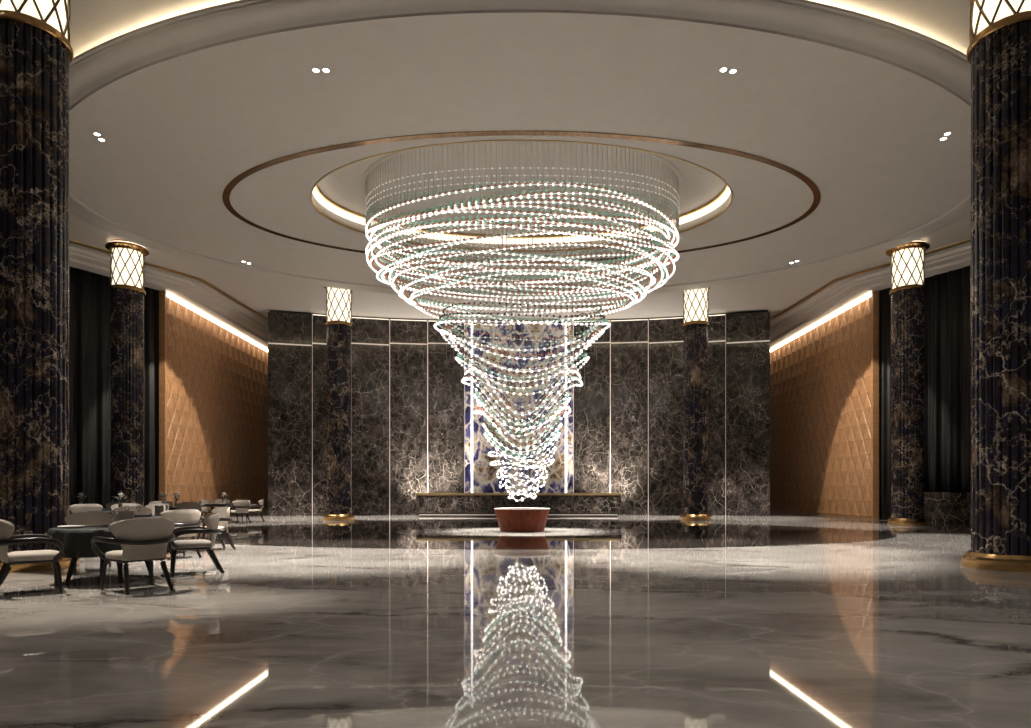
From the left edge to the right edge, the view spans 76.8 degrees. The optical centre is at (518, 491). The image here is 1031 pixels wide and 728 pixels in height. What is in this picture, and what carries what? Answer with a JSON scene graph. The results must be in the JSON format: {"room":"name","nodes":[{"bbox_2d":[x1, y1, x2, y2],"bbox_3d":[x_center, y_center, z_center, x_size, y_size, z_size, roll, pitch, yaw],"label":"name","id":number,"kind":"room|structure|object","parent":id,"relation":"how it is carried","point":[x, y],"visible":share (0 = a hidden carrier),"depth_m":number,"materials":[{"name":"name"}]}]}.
{"room":"hotel lobby","nodes":[
{"label":"hotel lobby","id":0,"kind":"room"},
{"bbox_2d":[155,290,267,513],"bbox_3d":[-18.695,-3.625,18.113,4.688,9.550,48.385,0,0,12],"label":"wall","id":1,"kind":"structure","parent":0,"point":[211,379],"depth_m":30.43,"materials":[{"name":"brown wood"}]},
{"bbox_2d":[144,287,155,506],"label":"curtain","id":2,"kind":"object","parent":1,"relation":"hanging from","point":[150,297],"depth_m":26.35,"materials":[{"name":"black fabric"}]},
{"bbox_2d":[167,292,267,351],"bbox_3d":[-14.610,-8.180,34.125,0.220,0.060,14.750,0,0,0],"label":"panel light","id":3,"kind":"object","parent":1,"relation":"attached to","point":[172,298],"depth_m":31.16,"materials":[{"name":"beige"}]},
{"bbox_2d":[0,511,1030,727],"bbox_3d":[0.000,1.250,18.000,48.000,0.200,48.000,0,0,0],"label":"floor","id":4,"kind":"structure","parent":0,"point":[895,632],"depth_m":5.12,"materials":[{"name":"stone"}]},
{"bbox_2d":[0,519,63,592],"bbox_3d":[-5.632,0.733,7.418,0.670,0.856,0.832,0,0,-39],"label":"armchair","id":5,"kind":"object","parent":4,"relation":"on","point":[7,528],"visible":1,"depth_m":7.23,"materials":[{"name":"brown wood"}]},
{"bbox_2d":[0,0,79,571],"bbox_3d":[-7.410,-3.725,9.840,1.340,9.750,1.340,0,0,-30],"label":"column","id":6,"kind":"structure","parent":4,"relation":"on","point":[36,51],"depth_m":9.48,"materials":[{"name":"stone"}]},
{"bbox_2d":[69,504,102,513],"bbox_3d":[-10.862,0.733,16.309,0.832,0.856,0.670,0,0,-36],"label":"armchair","id":7,"kind":"object","parent":4,"relation":"on","point":[76,508],"visible":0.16,"depth_m":16.06,"materials":[{"name":"beige fabric"}]},
{"bbox_2d":[65,512,117,572],"bbox_3d":[-6.229,0.733,9.538,0.832,0.856,0.670,0,0,-40],"label":"armchair","id":8,"kind":"object","parent":4,"relation":"on","point":[80,518],"visible":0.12,"depth_m":9.71,"materials":[{"name":"brown wood"}]},
{"bbox_2d":[50,528,149,583],"bbox_3d":[-5.304,0.810,8.450,1.300,0.691,1.300,0,0,0],"label":"dining table","id":9,"kind":"object","parent":4,"relation":"on","point":[73,561],"visible":0.22,"depth_m":8.13,"materials":[{"name":"brown wood"}]},
{"bbox_2d":[45,525,171,557],"bbox_3d":[-5.308,0.626,8.447,1.401,0.329,1.387,0,0,0],"label":"tablecloth","id":10,"kind":"object","parent":9,"relation":"on","point":[76,541],"visible":0.36,"depth_m":7.81,"materials":[{"name":"black fabric"}]},
{"bbox_2d":[57,525,85,527],"bbox_3d":[-5.664,0.445,8.230,0.300,0.022,0.300,0,0,0],"label":"plate","id":11,"kind":"object","parent":10,"relation":"on","point":[65,526],"visible":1,"depth_m":8.15,"materials":[{"name":"white ceramic"}]},
{"bbox_2d":[109,511,116,519],"bbox_3d":[-5.354,0.356,8.570,0.084,0.200,0.084,0,0,0],"label":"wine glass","id":12,"kind":"object","parent":10,"relation":"on","point":[112,514],"visible":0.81,"depth_m":8.54,"materials":[{"name":"clear glass"}]},
{"bbox_2d":[118,511,133,520],"bbox_3d":[-5.172,0.356,8.562,0.179,0.200,0.074,0,0,-11],"label":"menu","id":13,"kind":"object","parent":10,"relation":"on","point":[122,515],"visible":0.55,"depth_m":8.53,"materials":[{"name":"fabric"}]},
{"bbox_2d":[106,502,127,507],"bbox_3d":[-11.587,0.733,18.650,0.832,0.856,0.670,0,0,3],"label":"armchair","id":14,"kind":"object","parent":4,"relation":"on","point":[108,505],"visible":0.06,"depth_m":18.84,"materials":[{"name":"beige fabric"}]},
{"bbox_2d":[111,503,141,509],"bbox_3d":[-10.058,0.733,16.645,0.832,0.856,0.670,0,0,-26],"label":"armchair","id":15,"kind":"object","parent":4,"relation":"on","point":[123,504],"visible":0.06,"depth_m":16.86,"materials":[{"name":"beige fabric"}]},
{"bbox_2d":[105,239,149,506],"bbox_3d":[-13.642,-3.725,22.650,1.340,9.750,1.340,0,0,40],"label":"column","id":16,"kind":"structure","parent":4,"relation":"on","point":[126,288],"depth_m":22.27,"materials":[{"name":"stone"}]},
{"bbox_2d":[112,506,151,514],"bbox_3d":[-7.793,0.733,13.137,0.832,0.856,0.670,0,0,-42],"label":"armchair","id":17,"kind":"object","parent":4,"relation":"on","point":[144,510],"visible":0.08,"depth_m":13.39,"materials":[{"name":"beige fabric"}]},
{"bbox_2d":[91,518,174,594],"bbox_3d":[-4.439,0.733,7.589,0.670,0.856,0.832,0,0,38],"label":"armchair","id":18,"kind":"object","parent":4,"relation":"on","point":[142,539],"visible":1,"depth_m":7.41,"materials":[{"name":"fabric"}]},
{"bbox_2d":[145,503,168,514],"bbox_3d":[-9.193,0.733,16.349,0.832,0.856,0.670,0,0,12],"label":"armchair","id":19,"kind":"object","parent":4,"relation":"on","point":[151,506],"visible":0.09,"depth_m":16.58,"materials":[{"name":"beige fabric"}]},
{"bbox_2d":[149,501,172,505],"bbox_3d":[-11.564,0.733,21.041,0.832,0.856,0.670,0,0,-36],"label":"armchair","id":20,"kind":"object","parent":4,"relation":"on","point":[169,503],"visible":0.09,"depth_m":21.29,"materials":[{"name":"beige fabric"}]},
{"bbox_2d":[160,509,201,557],"bbox_3d":[-5.922,0.733,11.271,0.670,0.856,0.832,0,0,36],"label":"armchair","id":21,"kind":"object","parent":4,"relation":"on","point":[182,517],"visible":0.49,"depth_m":11.11,"materials":[{"name":"brown wood"}]},
{"bbox_2d":[170,513,224,576],"bbox_3d":[-4.546,0.733,9.175,0.670,0.856,0.832,0,0,-30],"label":"armchair","id":22,"kind":"object","parent":4,"relation":"on","point":[211,520],"visible":0.95,"depth_m":9.03,"materials":[{"name":"brown wood"}]},
{"bbox_2d":[200,500,219,521],"bbox_3d":[-11.745,0.733,24.595,0.670,0.856,0.832,0,0,-6],"label":"armchair","id":23,"kind":"object","parent":4,"relation":"on","point":[203,507],"visible":0.55,"depth_m":24.38,"materials":[{"name":"beige fabric"}]},
{"bbox_2d":[192,507,235,551],"bbox_3d":[-6.031,0.733,12.837,0.832,0.856,0.670,0,0,43],"label":"armchair","id":24,"kind":"object","parent":4,"relation":"on","point":[224,512],"visible":0.6,"depth_m":12.89,"materials":[{"name":"beige fabric"}]},
{"bbox_2d":[204,503,232,521],"bbox_3d":[-11.203,0.807,24.600,1.300,0.685,1.300,0,0,0],"label":"dining table","id":25,"kind":"object","parent":4,"relation":"on","point":[225,504],"visible":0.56,"depth_m":24.18,"materials":[{"name":"brown wood"}]},
{"bbox_2d":[220,493,226,503],"bbox_3d":[-11.152,0.255,24.625,0.323,0.421,0.362,0,0,-10],"label":"flower vase","id":26,"kind":"object","parent":25,"relation":"on","point":[223,497],"visible":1,"depth_m":24.56,"materials":[{"name":"white plant"}]},
{"bbox_2d":[210,499,232,509],"bbox_3d":[-11.760,0.733,25.644,0.832,0.856,0.670,0,0,-28],"label":"armchair","id":27,"kind":"object","parent":4,"relation":"on","point":[215,501],"visible":0.24,"depth_m":25.79,"materials":[{"name":"beige fabric"}]},
{"bbox_2d":[226,500,250,522],"bbox_3d":[-10.256,0.733,23.869,0.670,0.856,0.832,0,0,38],"label":"armchair","id":28,"kind":"object","parent":4,"relation":"on","point":[242,506],"visible":0.86,"depth_m":23.67,"materials":[{"name":"beige fabric"}]},
{"bbox_2d":[246,499,264,521],"bbox_3d":[-10.105,0.733,24.919,0.670,0.856,0.832,0,0,-22],"label":"armchair","id":29,"kind":"object","parent":4,"relation":"on","point":[260,502],"visible":0.88,"depth_m":24.73,"materials":[{"name":"beige fabric"}]},
{"bbox_2d":[323,287,354,519],"bbox_3d":[-7.394,-3.725,26.700,1.340,9.750,1.340,0,0,-23],"label":"column","id":30,"kind":"structure","parent":4,"relation":"on","point":[338,325],"depth_m":26.29,"materials":[{"name":"stone"}]},
{"bbox_2d":[415,493,621,516],"bbox_3d":[-0.023,0.610,29.885,9.360,1.080,0.830,0,0,0],"label":"reception desk","id":31,"kind":"object","parent":4,"relation":"on","point":[427,504],"visible":0.92,"depth_m":29.50,"materials":[{"name":"stone"}]},
{"bbox_2d":[415,493,621,494],"bbox_3d":[-0.023,0.120,29.885,9.360,0.100,0.830,0,0,0],"label":"countertop","id":32,"kind":"structure","parent":31,"relation":"on","point":[415,493],"depth_m":29.47,"materials":[{"name":"stone"}]},
{"bbox_2d":[176,522,896,548],"bbox_3d":[0.070,1.149,18.700,20.520,0.003,11.600,0,0,0],"label":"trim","id":33,"kind":"structure","parent":4,"relation":"on","point":[349,535],"depth_m":16.57,"materials":[{"name":"stone"}]},
{"bbox_2d":[170,502,201,525],"bbox_3d":[-9.718,0.733,19.067,0.670,0.856,0.832,0,0,41],"label":"armchair","id":34,"kind":"object","parent":33,"relation":"on","point":[185,505],"visible":0.21,"depth_m":18.85,"materials":[{"name":"beige fabric"}]},
{"bbox_2d":[396,527,646,535],"bbox_3d":[0.070,1.145,18.700,7.200,0.003,4.000,0,0,0],"label":"platform","id":35,"kind":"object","parent":33,"relation":"on","point":[440,531],"depth_m":18.14,"materials":[{"name":"stone"}]},
{"bbox_2d":[494,508,549,532],"bbox_3d":[0.090,0.813,18.700,1.612,0.662,1.612,0,0,0],"label":"wooden tub","id":36,"kind":"object","parent":35,"relation":"on","point":[517,520],"visible":1,"depth_m":18.09,"materials":[{"name":"red wood"}]},
{"bbox_2d":[680,288,711,519],"bbox_3d":[7.262,-3.725,26.700,1.340,9.750,1.340,0,0,43],"label":"column","id":37,"kind":"structure","parent":4,"relation":"on","point":[695,325],"depth_m":26.29,"materials":[{"name":"black stone"}]},
{"bbox_2d":[885,239,929,524],"bbox_3d":[13.538,-3.725,22.650,1.340,9.750,1.340,0,0,43],"label":"column","id":38,"kind":"structure","parent":4,"relation":"on","point":[907,291],"depth_m":22.26,"materials":[{"name":"black stone"}]},
{"bbox_2d":[924,492,970,523],"bbox_3d":[16.809,0.590,22.051,0.134,1.120,8.106,0,0,-29],"label":"wall","id":39,"kind":"structure","parent":4,"relation":"on","point":[941,507],"depth_m":23.82,"materials":[{"name":"stone"}]},
{"bbox_2d":[960,0,1030,571],"bbox_3d":[7.441,-3.725,9.840,1.340,9.750,1.340,0,0,38],"label":"column","id":40,"kind":"structure","parent":4,"relation":"on","point":[998,53],"depth_m":9.51,"materials":[{"name":"black stone"}]},
{"bbox_3d":[-6.869,0.810,12.100,1.300,0.691,1.300,0,0,0],"label":"dining table","id":41,"kind":"object","parent":4,"relation":"on","visible":0},
{"bbox_2d":[134,515,159,518],"bbox_3d":[-6.873,0.626,12.097,1.401,0.329,1.387,0,0,0],"label":"tablecloth","id":42,"kind":"object","parent":41,"relation":"on","point":[153,516],"visible":0.18,"depth_m":11.55,"materials":[{"name":"black fabric"}]},
{"bbox_2d":[134,515,152,516],"bbox_3d":[-6.899,0.444,11.880,0.400,0.024,0.400,0,0,0],"label":"charger plate","id":43,"kind":"object","parent":42,"relation":"on","point":[134,515],"visible":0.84,"depth_m":11.78,"materials":[{"name":"black"}]},
{"bbox_2d":[155,505,164,515],"bbox_3d":[-6.690,0.356,12.112,0.179,0.200,0.074,0,0,6],"label":"menu","id":44,"kind":"object","parent":42,"relation":"on","point":[159,509],"visible":0.76,"depth_m":12.08,"materials":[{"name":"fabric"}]},
{"bbox_3d":[-10.800,0.810,20.000,1.300,0.691,1.300,0,0,0],"label":"dining table","id":45,"kind":"object","parent":4,"relation":"on","visible":0},
{"bbox_3d":[-10.804,0.626,19.996,1.401,0.329,1.387,0,0,0],"label":"tablecloth","id":46,"kind":"object","parent":45,"relation":"on","visible":0},
{"bbox_2d":[157,493,166,502],"bbox_3d":[-11.097,0.246,20.215,0.323,0.421,0.362,0,0,-36],"label":"flower vase","id":47,"kind":"object","parent":46,"relation":"on","point":[160,495],"visible":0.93,"depth_m":20.21,"materials":[{"name":"white plant"}]},
{"bbox_2d":[170,493,179,505],"bbox_3d":[-10.626,0.246,20.129,0.362,0.421,0.323,0,0,-13],"label":"flower vase","id":48,"kind":"object","parent":46,"relation":"on","point":[176,494],"visible":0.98,"depth_m":20.07,"materials":[{"name":"white plant"}]},
{"bbox_3d":[-11.645,0.810,17.400,1.300,0.691,1.300,0,0,0],"label":"dining table","id":49,"kind":"object","parent":4,"relation":"on","visible":0},
{"bbox_2d":[69,508,111,512],"bbox_3d":[-11.648,0.626,17.396,1.401,0.329,1.387,0,0,0],"label":"tablecloth","id":50,"kind":"object","parent":49,"relation":"on","point":[103,509],"visible":0.06,"depth_m":17.34,"materials":[{"name":"black fabric"}]},
{"bbox_2d":[74,493,86,503],"bbox_3d":[-11.730,0.246,17.469,0.323,0.421,0.362,0,0,0],"label":"flower vase","id":51,"kind":"object","parent":50,"relation":"on","point":[81,500],"visible":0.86,"depth_m":17.43,"materials":[{"name":"grey ceramic"}]},
{"bbox_3d":[-9.415,0.810,15.300,1.300,0.691,1.300,0,0,0],"label":"dining table","id":52,"kind":"object","parent":4,"relation":"on","visible":0},
{"bbox_3d":[-9.419,0.626,15.296,1.401,0.329,1.387,0,0,0],"label":"tablecloth","id":53,"kind":"object","parent":52,"relation":"on","visible":0},
{"bbox_2d":[112,493,126,506],"bbox_3d":[-9.381,0.246,15.369,0.323,0.421,0.362,0,0,0],"label":"flower vase","id":54,"kind":"object","parent":53,"relation":"on","point":[120,503],"visible":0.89,"depth_m":15.32,"materials":[{"name":"white plant"}]},
{"bbox_2d":[268,310,769,515],"bbox_3d":[0.000,-3.724,31.751,23.680,9.749,2.298,0,0,0],"label":"wall","id":55,"kind":"structure","parent":0,"point":[408,391],"depth_m":31.83,"materials":[{"name":"black stone"}]},
{"bbox_2d":[268,343,311,345],"bbox_3d":[-10.893,-6.991,30.921,1.950,0.070,0.020,0,0,-14],"label":"light","id":56,"kind":"object","parent":55,"relation":"on","point":[269,344],"depth_m":30.87,"materials":[{"name":"silver metal"}]},
{"bbox_2d":[312,315,312,514],"bbox_3d":[-9.904,-3.650,31.219,0.058,9.600,0.029,0,0,-14],"label":"light","id":57,"kind":"object","parent":55,"relation":"attached to","point":[312,315],"depth_m":31.20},
{"bbox_2d":[351,323,351,513],"bbox_3d":[-8.167,-3.650,31.718,0.058,9.600,0.029,0,0,-16],"label":"light","id":58,"kind":"object","parent":55,"relation":"attached to","point":[351,323],"depth_m":31.71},
{"bbox_2d":[352,343,388,345],"bbox_3d":[-7.289,-7.219,31.873,1.786,0.070,0.020,0,0,-13],"label":"light","id":59,"kind":"object","parent":55,"relation":"on","point":[353,344],"depth_m":31.85,"materials":[{"name":"silver metal"}]},
{"bbox_2d":[389,320,389,514],"bbox_3d":[-6.375,-3.650,32.120,0.057,9.600,0.029,0,0,-13],"label":"light","id":60,"kind":"object","parent":55,"relation":"attached to","point":[389,320],"depth_m":32.10,"materials":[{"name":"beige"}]},
{"bbox_2d":[390,343,426,344],"bbox_3d":[-5.468,-7.311,32.201,1.803,0.070,0.020,0,0,-8],"label":"light","id":61,"kind":"object","parent":55,"relation":"on","point":[390,343],"depth_m":32.16,"materials":[{"name":"silver metal"}]},
{"bbox_2d":[427,322,427,492],"bbox_3d":[-4.540,-3.650,32.372,0.054,9.600,0.030,0,0,-8],"label":"light","id":62,"kind":"object","parent":55,"relation":"attached to","point":[427,322],"depth_m":32.35,"materials":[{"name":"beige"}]},
{"bbox_2d":[464,324,464,492],"bbox_3d":[-2.717,-3.650,32.523,0.050,9.600,0.034,0,0,0],"label":"light","id":63,"kind":"object","parent":55,"relation":"attached to","point":[464,324],"depth_m":32.51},
{"bbox_2d":[465,322,572,492],"bbox_3d":[0.000,-3.800,32.400,5.383,9.300,0.120,0,0,0],"label":"panel","id":64,"kind":"object","parent":55,"relation":"attached to","point":[480,476],"visible":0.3,"depth_m":32.38,"materials":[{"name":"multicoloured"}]},
{"bbox_2d":[573,323,573,492],"bbox_3d":[2.717,-3.650,32.523,0.050,9.600,0.034,0,0,0],"label":"light","id":65,"kind":"object","parent":55,"relation":"attached to","point":[573,323],"depth_m":32.51,"materials":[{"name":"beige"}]},
{"bbox_2d":[610,322,610,492],"bbox_3d":[4.540,-3.650,32.372,0.054,9.600,0.030,0,0,-8],"label":"light","id":66,"kind":"object","parent":55,"relation":"attached to","point":[610,322],"depth_m":32.35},
{"bbox_2d":[611,341,647,343],"bbox_3d":[5.468,-7.368,32.201,1.803,0.070,0.020,0,0,8],"label":"light","id":67,"kind":"object","parent":55,"relation":"on","point":[612,342],"depth_m":32.14,"materials":[{"name":"silver metal"}]},
{"bbox_2d":[648,320,648,514],"bbox_3d":[6.375,-3.650,32.120,0.057,9.600,0.029,0,0,-13],"label":"light","id":68,"kind":"object","parent":55,"relation":"attached to","point":[648,320],"depth_m":32.11,"materials":[{"name":"silver metal"}]},
{"bbox_2d":[649,341,682,343],"bbox_3d":[7.289,-7.311,31.873,1.786,0.070,0.020,0,0,13],"label":"light","id":69,"kind":"object","parent":55,"relation":"on","point":[650,342],"depth_m":31.83,"materials":[{"name":"silver metal"}]},
{"bbox_2d":[725,315,725,514],"bbox_3d":[9.904,-3.650,31.219,0.058,9.600,0.029,0,0,-14],"label":"light","id":70,"kind":"object","parent":55,"relation":"attached to","point":[725,315],"depth_m":31.21,"materials":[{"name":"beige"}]},
{"bbox_2d":[726,340,769,343],"bbox_3d":[10.893,-7.105,30.921,1.950,0.070,0.020,0,0,14],"label":"light","id":71,"kind":"object","parent":55,"relation":"on","point":[727,341],"depth_m":30.87,"materials":[{"name":"silver metal"}]},
{"bbox_2d":[69,0,970,348],"bbox_3d":[0.000,-8.363,18.000,48.000,0.875,48.000,0,0,0],"label":"ceiling","id":72,"kind":"structure","parent":0,"point":[223,147],"depth_m":14.29,"materials":[{"name":"paint"}]},
{"bbox_2d":[69,266,110,507],"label":"curtain","id":73,"kind":"object","parent":72,"relation":"hanging from","point":[90,385],"depth_m":24.40,"materials":[{"name":"black fabric"}]},
{"bbox_2d":[312,67,319,72],"bbox_3d":[-3.843,-7.984,12.306,0.152,0.032,0.152,0,0,0],"label":"recessed light","id":74,"kind":"object","parent":72,"relation":"in","point":[316,70],"visible":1,"depth_m":12.30,"materials":[{"name":"white"}]},
{"bbox_2d":[322,67,329,72],"bbox_3d":[-3.654,-7.984,12.306,0.152,0.032,0.152,0,0,0],"label":"recessed light","id":75,"kind":"object","parent":72,"relation":"in","point":[326,70],"visible":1,"depth_m":12.30,"materials":[{"name":"white"}]},
{"bbox_2d":[312,187,730,243],"bbox_3d":[0.070,-8.315,18.200,11.560,0.170,6.860,0,0,0],"label":"light","id":76,"kind":"object","parent":72,"relation":"on","point":[359,217],"depth_m":20.65,"materials":[{"name":"beige"}]},
{"bbox_2d":[361,141,682,501],"bbox_3d":[0.090,-4.095,18.200,8.989,8.769,5.704,0,0,0],"label":"chandelier","id":77,"kind":"object","parent":72,"relation":"hanging from","point":[508,185],"visible":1,"depth_m":17.27,"materials":[{"name":"clear glass"}]},
{"bbox_2d":[719,67,727,71],"bbox_3d":[3.867,-7.984,12.291,0.152,0.032,0.152,0,0,0],"label":"recessed light","id":78,"kind":"object","parent":72,"relation":"in","point":[723,69],"visible":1,"depth_m":12.28,"materials":[{"name":"white"}]},
{"bbox_2d":[729,68,736,73],"bbox_3d":[4.061,-7.984,12.335,0.152,0.032,0.152,0,0,0],"label":"recessed light","id":79,"kind":"object","parent":72,"relation":"in","point":[732,71],"visible":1,"depth_m":12.33,"materials":[{"name":"white"}]},
{"bbox_2d":[880,287,890,518],"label":"curtain","id":80,"kind":"object","parent":72,"relation":"hanging from","point":[885,299],"depth_m":26.45,"materials":[{"name":"black fabric"}]},
{"bbox_2d":[924,266,970,491],"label":"curtain","id":81,"kind":"object","parent":72,"relation":"hanging from","point":[947,381],"depth_m":24.46,"materials":[{"name":"black fabric"}]},
{"bbox_2d":[770,277,927,519],"bbox_3d":[18.695,-3.625,18.113,4.688,9.550,48.385,0,0,-12],"label":"wall","id":82,"kind":"structure","parent":0,"point":[825,377],"depth_m":30.59,"materials":[{"name":"brown wood"}]},
{"bbox_2d":[770,509,870,518],"bbox_3d":[14.670,1.090,34.125,0.100,0.120,14.750,0,0,0],"label":"baseboard","id":83,"kind":"structure","parent":82,"relation":"attached to","point":[773,510],"depth_m":31.11,"materials":[{"name":"black stone"}]},
{"bbox_2d":[770,292,870,351],"bbox_3d":[14.610,-8.180,34.125,0.220,0.060,14.750,0,0,0],"label":"panel light","id":84,"kind":"object","parent":82,"relation":"attached to","point":[864,298],"depth_m":31.16,"materials":[{"name":"beige"}]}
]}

